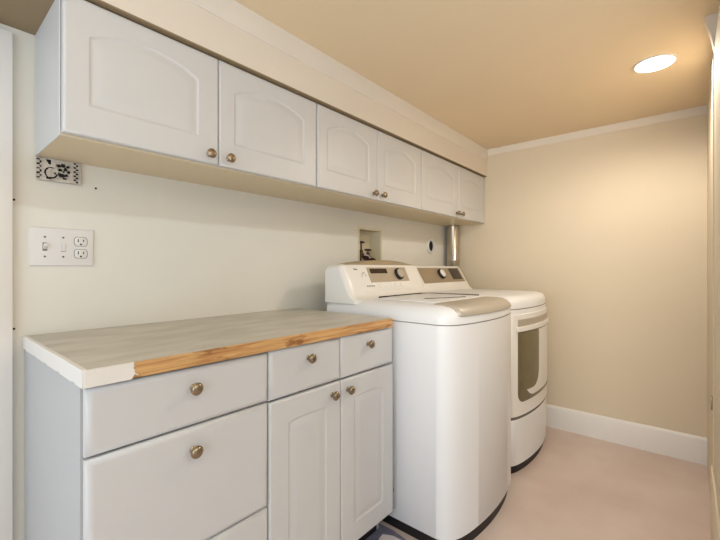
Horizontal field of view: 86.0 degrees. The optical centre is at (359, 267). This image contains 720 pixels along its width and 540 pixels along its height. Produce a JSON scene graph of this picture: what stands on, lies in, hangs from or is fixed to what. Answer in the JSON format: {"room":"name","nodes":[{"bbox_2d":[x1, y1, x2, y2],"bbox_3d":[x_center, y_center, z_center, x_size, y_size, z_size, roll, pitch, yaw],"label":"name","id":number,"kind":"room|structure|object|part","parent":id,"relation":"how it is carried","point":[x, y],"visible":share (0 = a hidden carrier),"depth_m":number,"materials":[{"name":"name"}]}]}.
{"room":"laundry room","nodes":[
{"label":"laundry room","id":0,"kind":"room"},
{"bbox_2d":[0,23,446,539],"bbox_3d":[-0.732,0.096,1.533,0.100,2.000,4.589,0,0,40],"label":"wall","id":1,"kind":"structure","parent":0,"point":[164,249],"depth_m":1.44,"materials":[{"name":"beige paint"}]},
{"bbox_2d":[0,28,12,539],"bbox_3d":[-1.043,0.209,1.073,0.020,1.774,0.115,0,0,40],"label":"trim","id":2,"kind":"structure","parent":1,"relation":"attached to","point":[6,37],"depth_m":1.10,"materials":[{"name":"white paint"}]},
{"bbox_2d":[36,156,80,184],"bbox_3d":[-0.940,-0.302,1.204,0.010,0.069,0.112,0,0,40],"label":"plate","id":3,"kind":"object","parent":1,"relation":"attached to","point":[48,169],"visible":1,"depth_m":1.20,"materials":[{"name":"paint"}]},
{"bbox_2d":[29,226,92,265],"bbox_3d":[-0.929,-0.065,1.209,0.019,0.118,0.163,0,0,40],"label":"switch plate","id":4,"kind":"object","parent":1,"relation":"attached to","point":[47,246],"visible":1,"depth_m":1.21,"materials":[{"name":"white plastic"}]},
{"bbox_2d":[75,237,86,245],"bbox_3d":[-0.901,-0.085,1.246,0.003,0.028,0.033,0,0,40],"label":"receptacle","id":5,"kind":"object","parent":4,"relation":"attached to","point":[79,241],"depth_m":1.24,"materials":[{"name":"white plastic"}]},
{"bbox_2d":[75,249,86,257],"bbox_3d":[-0.901,-0.046,1.246,0.003,0.028,0.033,0,0,40],"label":"receptacle","id":6,"kind":"object","parent":4,"relation":"attached to","point":[79,253],"depth_m":1.25,"materials":[{"name":"white plastic"}]},
{"bbox_2d":[35,0,315,196],"bbox_3d":[-0.570,-0.519,1.385,0.339,0.363,0.869,0,0,40],"label":"upper cabinet","id":7,"kind":"object","parent":1,"relation":"attached to","point":[112,91],"visible":1,"depth_m":1.17,"materials":[{"name":"white wood"}]},
{"bbox_3d":[-0.869,-0.519,1.071,0.288,0.363,0.003,0,0,40],"label":"panel","id":8,"kind":"part","parent":7,"relation":"part of","materials":[{"name":"white wood"}]},
{"bbox_3d":[-0.614,-0.519,1.131,0.020,0.353,0.419,0,0,40],"label":"door","id":9,"kind":"part","parent":7,"relation":"part of","materials":[{"name":"white wood"}]},
{"bbox_3d":[-0.588,-0.345,1.402,0.288,0.016,0.866,0,0,40],"label":"panel","id":10,"kind":"part","parent":7,"relation":"part of","materials":[{"name":"beige wood"}]},
{"bbox_3d":[-0.482,-0.370,1.249,0.029,0.030,0.030,0,0,40],"label":"knob","id":11,"kind":"part","parent":7,"relation":"part of","materials":[{"name":"gold metal"}]},
{"bbox_3d":[-0.436,-0.370,1.302,0.029,0.030,0.030,0,0,40],"label":"knob","id":12,"kind":"part","parent":7,"relation":"part of","materials":[{"name":"gold metal"}]},
{"bbox_3d":[-0.333,-0.519,1.462,0.020,0.353,0.441,0,0,40],"label":"door","id":13,"kind":"part","parent":7,"relation":"part of","materials":[{"name":"white wood"}]},
{"bbox_2d":[0,0,486,176],"bbox_3d":[-0.570,-0.702,1.395,0.323,0.004,4.389,0,0,40],"label":"trim","id":14,"kind":"structure","parent":1,"relation":"attached to","point":[27,16],"depth_m":1.12,"materials":[{"name":"paint"}]},
{"bbox_2d":[273,104,420,214],"bbox_3d":[-0.015,-0.519,2.037,0.339,0.363,0.841,0,0,40],"label":"upper cabinet","id":15,"kind":"object","parent":1,"relation":"attached to","point":[360,167],"visible":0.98,"depth_m":1.88,"materials":[{"name":"white wood"}]},
{"bbox_3d":[-0.052,-0.519,1.792,0.020,0.353,0.414,0,0,40],"label":"door","id":16,"kind":"part","parent":15,"relation":"part of","materials":[{"name":"white wood"}]},
{"bbox_3d":[-0.035,-0.345,2.054,0.288,0.016,0.841,0,0,40],"label":"panel","id":17,"kind":"part","parent":15,"relation":"part of","materials":[{"name":"beige wood"}]},
{"bbox_3d":[0.220,-0.519,2.112,0.020,0.353,0.418,0,0,40],"label":"door","id":18,"kind":"part","parent":15,"relation":"part of","materials":[{"name":"white wood"}]},
{"bbox_2d":[358,227,381,260],"bbox_3d":[0.056,-0.069,2.396,0.153,0.356,0.235,0,0,40],"label":"washer outlet box","id":19,"kind":"object","parent":1,"relation":"attached to","point":[369,239],"visible":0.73,"depth_m":2.47,"materials":[{"name":"beige plastic"}]},
{"bbox_2d":[426,239,434,252],"bbox_3d":[0.541,-0.167,2.939,0.018,0.110,0.110,0,0,40],"label":"air vent","id":20,"kind":"object","parent":1,"relation":"in","point":[430,245],"visible":1,"depth_m":2.94,"materials":[{"name":"beige paint"}]},
{"bbox_2d":[382,150,484,226],"bbox_3d":[0.556,-0.519,2.710,0.339,0.363,0.922,0,0,40],"label":"upper cabinet","id":21,"kind":"object","parent":1,"relation":"attached to","point":[451,194],"visible":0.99,"depth_m":2.56,"materials":[{"name":"white wood"}]},
{"bbox_3d":[0.537,-0.345,2.726,0.288,0.016,0.922,0,0,40],"label":"panel","id":22,"kind":"part","parent":21,"relation":"part of","materials":[{"name":"beige wood"}]},
{"bbox_3d":[0.512,-0.519,2.456,0.020,0.353,0.471,0,0,40],"label":"door","id":23,"kind":"part","parent":21,"relation":"part of","materials":[{"name":"white wood"}]},
{"bbox_2d":[446,226,459,266],"bbox_3d":[0.741,-0.093,3.078,0.103,0.478,0.103,0,0,40],"label":"vent duct","id":24,"kind":"object","parent":21,"relation":"attached to","point":[452,231],"visible":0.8,"depth_m":3.04,"materials":[{"name":"metal"}]},
{"bbox_3d":[0.809,-0.519,2.806,0.020,0.353,0.442,0,0,40],"label":"door","id":25,"kind":"part","parent":21,"relation":"part of","materials":[{"name":"white wood"}]},
{"bbox_2d":[235,0,719,149],"bbox_3d":[0.716,-0.954,0.303,3.900,0.100,4.589,0,0,40],"label":"ceiling","id":26,"kind":"structure","parent":0,"point":[496,73],"depth_m":1.62,"materials":[{"name":"beige paint"}]},
{"bbox_2d":[102,0,486,175],"bbox_3d":[-0.570,-0.804,1.396,0.324,0.200,4.389,0,0,40],"label":"soffit","id":27,"kind":"structure","parent":26,"relation":"attached to","point":[185,19],"depth_m":1.46,"materials":[{"name":"paint"}]},
{"bbox_2d":[633,53,677,72],"bbox_3d":[1.300,-0.900,1.703,0.158,0.008,0.158,0,0,40],"label":"recessed light","id":28,"kind":"object","parent":26,"relation":"in","point":[660,61],"visible":1,"depth_m":1.69,"materials":[{"name":"white glass"}]},
{"bbox_2d":[379,426,710,539],"bbox_3d":[0.716,1.146,0.303,3.900,0.100,4.589,0,0,40],"label":"floor","id":29,"kind":"structure","parent":0,"point":[577,486],"depth_m":1.86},
{"bbox_2d":[25,350,266,539],"bbox_3d":[-0.616,0.667,1.115,0.610,0.858,0.446,0,0,40],"label":"base cabinet","id":30,"kind":"object","parent":29,"relation":"on","point":[180,454],"visible":0.98,"depth_m":0.92,"materials":[{"name":"white wood"}]},
{"bbox_3d":[-0.774,0.667,0.968,0.559,0.858,0.016,0,0,40],"label":"panel","id":31,"kind":"part","parent":30,"relation":"part of","materials":[{"name":"white wood"}]},
{"bbox_3d":[-0.412,0.535,0.944,0.020,0.296,0.440,0,0,40],"label":"drawer","id":32,"kind":"part","parent":30,"relation":"part of","materials":[{"name":"white wood"}]},
{"bbox_3d":[-0.412,0.312,0.944,0.020,0.140,0.440,0,0,40],"label":"drawer","id":33,"kind":"part","parent":30,"relation":"part of","materials":[{"name":"white wood"}]},
{"bbox_3d":[-0.394,0.441,0.927,0.029,0.030,0.030,0,0,40],"label":"knob","id":34,"kind":"part","parent":30,"relation":"part of","materials":[{"name":"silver metal"}]},
{"bbox_3d":[-0.394,0.290,0.927,0.029,0.030,0.030,0,0,40],"label":"knob","id":35,"kind":"part","parent":30,"relation":"part of","materials":[{"name":"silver metal"}]},
{"bbox_2d":[23,308,392,388],"bbox_3d":[-0.432,0.218,1.346,0.596,0.037,1.046,0,0,40],"label":"countertop","id":36,"kind":"structure","parent":30,"relation":"on","point":[88,358],"depth_m":1.08,"materials":[{"name":"grey wood"}]},
{"bbox_3d":[-0.412,0.841,0.944,0.020,0.304,0.440,0,0,40],"label":"drawer","id":37,"kind":"part","parent":30,"relation":"part of","materials":[{"name":"white wood"}]},
{"bbox_2d":[265,327,392,539],"bbox_3d":[-0.272,0.667,1.519,0.610,0.858,0.613,0,0,40],"label":"base cabinet","id":38,"kind":"object","parent":29,"relation":"on","point":[329,402],"visible":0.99,"depth_m":1.30,"materials":[{"name":"white wood"}]},
{"bbox_3d":[-0.170,0.313,1.228,0.020,0.144,0.298,0,0,40],"label":"drawer","id":39,"kind":"part","parent":38,"relation":"part of","materials":[{"name":"white wood"}]},
{"bbox_3d":[-0.170,0.692,1.228,0.020,0.602,0.298,0,0,40],"label":"door","id":40,"kind":"part","parent":38,"relation":"part of","materials":[{"name":"white wood"}]},
{"bbox_3d":[-0.152,0.284,1.212,0.029,0.030,0.030,0,0,40],"label":"knob","id":41,"kind":"part","parent":38,"relation":"part of","materials":[{"name":"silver metal"}]},
{"bbox_3d":[-0.083,0.428,1.293,0.029,0.030,0.030,0,0,40],"label":"knob","id":42,"kind":"part","parent":38,"relation":"part of","materials":[{"name":"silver metal"}]},
{"bbox_3d":[-0.098,0.667,1.763,0.559,0.858,0.016,0,0,40],"label":"panel","id":43,"kind":"part","parent":38,"relation":"part of","materials":[{"name":"white wood"}]},
{"bbox_3d":[-0.033,0.428,1.353,0.029,0.030,0.030,0,0,40],"label":"knob","id":44,"kind":"part","parent":38,"relation":"part of","materials":[{"name":"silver metal"}]},
{"bbox_3d":[0.028,0.313,1.462,0.020,0.144,0.308,0,0,40],"label":"drawer","id":45,"kind":"part","parent":38,"relation":"part of","materials":[{"name":"white wood"}]},
{"bbox_3d":[0.028,0.692,1.462,0.020,0.602,0.308,0,0,40],"label":"door","id":46,"kind":"part","parent":38,"relation":"part of","materials":[{"name":"white wood"}]},
{"bbox_3d":[0.040,0.284,1.438,0.029,0.030,0.030,0,0,40],"label":"knob","id":47,"kind":"part","parent":38,"relation":"part of","materials":[{"name":"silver metal"}]},
{"bbox_2d":[365,524,405,539],"bbox_3d":[0.076,1.094,1.487,0.214,0.002,0.335,0,0,20],"label":"flooring remnant","id":48,"kind":"structure","parent":29,"relation":"on","point":[377,534],"depth_m":1.59,"materials":[{"name":"grey"}]},
{"bbox_2d":[379,534,400,539],"bbox_3d":[0.123,1.093,1.532,0.100,0.001,0.121,0,0,-30],"label":"scrap","id":49,"kind":"object","parent":48,"relation":"on","point":[383,537],"visible":1,"depth_m":1.56,"materials":[{"name":"white"}]},
{"bbox_2d":[325,260,510,539],"bbox_3d":[0.324,0.526,1.905,0.716,1.138,0.685,0,0,40],"label":"washing machine","id":50,"kind":"object","parent":29,"relation":"on","point":[451,352],"visible":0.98,"depth_m":1.56,"materials":[{"name":"white metal"}]},
{"bbox_3d":[0.155,0.035,2.071,0.038,0.076,0.347,0,0,40],"label":"control panel","id":51,"kind":"part","parent":50,"relation":"part of","materials":[{"name":"beige plastic"}]},
{"bbox_3d":[0.347,0.145,1.893,0.343,0.008,0.475,0,0,40],"label":"lid","id":52,"kind":"part","parent":50,"relation":"part of","materials":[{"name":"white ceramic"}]},
{"bbox_3d":[0.537,0.166,1.724,0.156,0.046,0.567,0,0,40],"label":"lid handle","id":53,"kind":"part","parent":50,"relation":"part of","materials":[{"name":"beige plastic"}]},
{"bbox_2d":[415,266,548,473],"bbox_3d":[0.778,0.542,2.451,0.702,1.108,0.684,0,0,40],"label":"dryer","id":54,"kind":"object","parent":29,"relation":"on","point":[529,319],"visible":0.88,"depth_m":2.15,"materials":[{"name":"white metal"}]},
{"bbox_3d":[0.567,0.049,2.647,0.061,0.099,0.574,0,0,40],"label":"control panel","id":55,"kind":"part","parent":54,"relation":"part of","materials":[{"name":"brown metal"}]},
{"bbox_3d":[1.008,0.925,2.259,0.074,0.242,0.652,0,0,40],"label":"panel","id":56,"kind":"part","parent":54,"relation":"part of","materials":[{"name":"white ceramic"}]},
{"bbox_3d":[1.009,0.518,2.258,0.080,0.540,0.652,0,0,40],"label":"door","id":57,"kind":"part","parent":54,"relation":"part of","materials":[{"name":"white plastic"}]},
{"bbox_2d":[459,114,706,437],"bbox_3d":[2.208,0.096,1.981,3.800,2.000,0.100,0,0,40],"label":"wall","id":58,"kind":"structure","parent":0,"point":[611,227],"depth_m":2.44,"materials":[{"name":"beige paint"}]},
{"bbox_2d":[187,0,487,159],"bbox_3d":[-0.444,-0.864,1.288,0.008,0.080,4.389,0,0,40],"label":"trim","id":59,"kind":"structure","parent":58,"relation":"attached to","point":[233,12],"depth_m":1.61,"materials":[{"name":"paint"}]},
{"bbox_2d":[487,105,706,155],"bbox_3d":[1.452,-0.882,2.549,1.252,0.045,0.012,0,0,40],"label":"trim","id":60,"kind":"structure","parent":58,"relation":"attached to","point":[700,110],"depth_m":2.45,"materials":[{"name":"paint"}]},
{"bbox_2d":[546,404,706,465],"bbox_3d":[1.325,1.021,2.655,1.582,0.150,0.016,0,0,40],"label":"baseboard","id":61,"kind":"structure","parent":58,"relation":"attached to","point":[679,445],"depth_m":2.36,"materials":[{"name":"white paint"}]},
{"bbox_2d":[707,3,719,497],"bbox_3d":[1.457,0.096,1.511,0.100,2.000,1.589,0,0,40],"label":"wall","id":62,"kind":"structure","parent":0,"point":[709,105],"depth_m":1.93,"materials":[{"name":"beige paint"}]},
{"bbox_2d":[704,12,717,51],"bbox_3d":[1.266,-0.840,1.391,0.036,0.128,0.040,0,0,40],"label":"trim","id":63,"kind":"structure","parent":62,"relation":"attached to","point":[710,21],"depth_m":1.38,"materials":[{"name":"paint"}]},
{"bbox_2d":[711,6,719,539],"bbox_3d":[1.121,0.165,1.206,0.016,1.862,0.690,0,0,40],"label":"trim","id":64,"kind":"structure","parent":62,"relation":"attached to","point":[715,467],"depth_m":1.21,"materials":[{"name":"beige paint"}]}
]}

